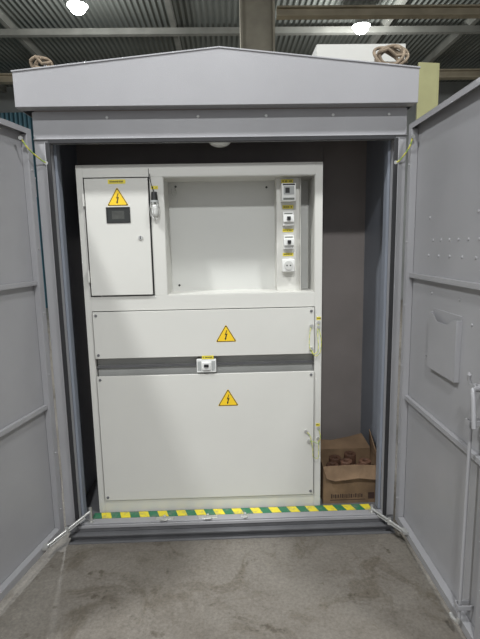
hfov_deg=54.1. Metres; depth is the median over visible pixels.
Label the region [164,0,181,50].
beam
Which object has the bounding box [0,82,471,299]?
wall
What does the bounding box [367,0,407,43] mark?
beam
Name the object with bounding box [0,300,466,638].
floor
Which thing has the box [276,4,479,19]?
beam
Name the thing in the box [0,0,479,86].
ceiling
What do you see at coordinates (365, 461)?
roll
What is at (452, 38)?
beam
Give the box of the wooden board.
[416,62,439,119]
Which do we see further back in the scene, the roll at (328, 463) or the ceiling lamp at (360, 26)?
the ceiling lamp at (360, 26)
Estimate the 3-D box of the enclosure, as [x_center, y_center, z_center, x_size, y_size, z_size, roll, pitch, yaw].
[-0.149,-0.054,2.188,1.954,2.427,1.534,-1,9,-1]
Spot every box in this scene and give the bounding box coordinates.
[312,44,405,61]
[320,429,381,503]
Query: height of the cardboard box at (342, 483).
0.335 m
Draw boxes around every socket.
[281,259,294,271]
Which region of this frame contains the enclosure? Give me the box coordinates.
[0,44,479,638]
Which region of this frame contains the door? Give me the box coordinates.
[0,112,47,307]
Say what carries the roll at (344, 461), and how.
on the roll
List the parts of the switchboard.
meter door, panel, plate, mounting rail, panel, bay plate, device plate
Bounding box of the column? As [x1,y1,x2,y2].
[239,0,274,51]
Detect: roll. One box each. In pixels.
[326,462,338,465]
[329,455,340,465]
[340,458,351,464]
[344,451,355,464]
[359,458,370,464]
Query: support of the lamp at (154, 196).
attached to the switchboard
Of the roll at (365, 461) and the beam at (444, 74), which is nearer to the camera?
the roll at (365, 461)
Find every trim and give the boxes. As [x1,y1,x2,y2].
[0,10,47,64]
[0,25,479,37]
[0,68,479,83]
[0,84,6,92]
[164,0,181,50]
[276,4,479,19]
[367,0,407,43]
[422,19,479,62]
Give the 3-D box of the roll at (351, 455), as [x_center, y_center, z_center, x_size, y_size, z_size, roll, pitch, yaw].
[0.640,0.827,2.739,0.068,0.102,0.068,-1,9,-1]
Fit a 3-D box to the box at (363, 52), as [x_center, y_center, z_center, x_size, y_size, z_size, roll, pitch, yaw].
[0.849,-0.549,3.845,0.620,2.850,0.800,-1,9,-1]
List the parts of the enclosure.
stiffening rail, stiffening rail, door, door frame, rope coil, corner post, sill, frame, rope coil, corner post, door, door frame, stiffening rail, stiffening rail, locking rod, handle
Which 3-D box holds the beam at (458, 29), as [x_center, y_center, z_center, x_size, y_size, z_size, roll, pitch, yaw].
[-0.347,-5.004,8.170,16.000,0.100,0.100,-1,9,-1]
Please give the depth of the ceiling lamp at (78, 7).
6.63 m
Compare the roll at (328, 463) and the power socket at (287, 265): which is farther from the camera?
the roll at (328, 463)
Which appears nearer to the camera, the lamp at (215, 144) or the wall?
the lamp at (215, 144)
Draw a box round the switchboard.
[75,162,322,512]
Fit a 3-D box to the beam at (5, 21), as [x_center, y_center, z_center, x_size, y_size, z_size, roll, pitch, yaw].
[-3.797,-4.231,2.974,0.080,0.130,16.900,-1,9,-1]
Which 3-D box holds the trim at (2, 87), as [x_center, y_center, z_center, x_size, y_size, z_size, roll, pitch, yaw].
[-5.396,-4.194,2.933,0.080,0.130,16.900,-1,9,-1]
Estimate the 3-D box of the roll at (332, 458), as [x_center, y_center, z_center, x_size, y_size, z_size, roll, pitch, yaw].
[0.550,0.839,2.728,0.068,0.086,0.068,-1,9,-1]
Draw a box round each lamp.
[66,0,87,14]
[150,192,159,219]
[209,142,230,147]
[352,19,370,34]
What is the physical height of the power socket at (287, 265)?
0.068 m

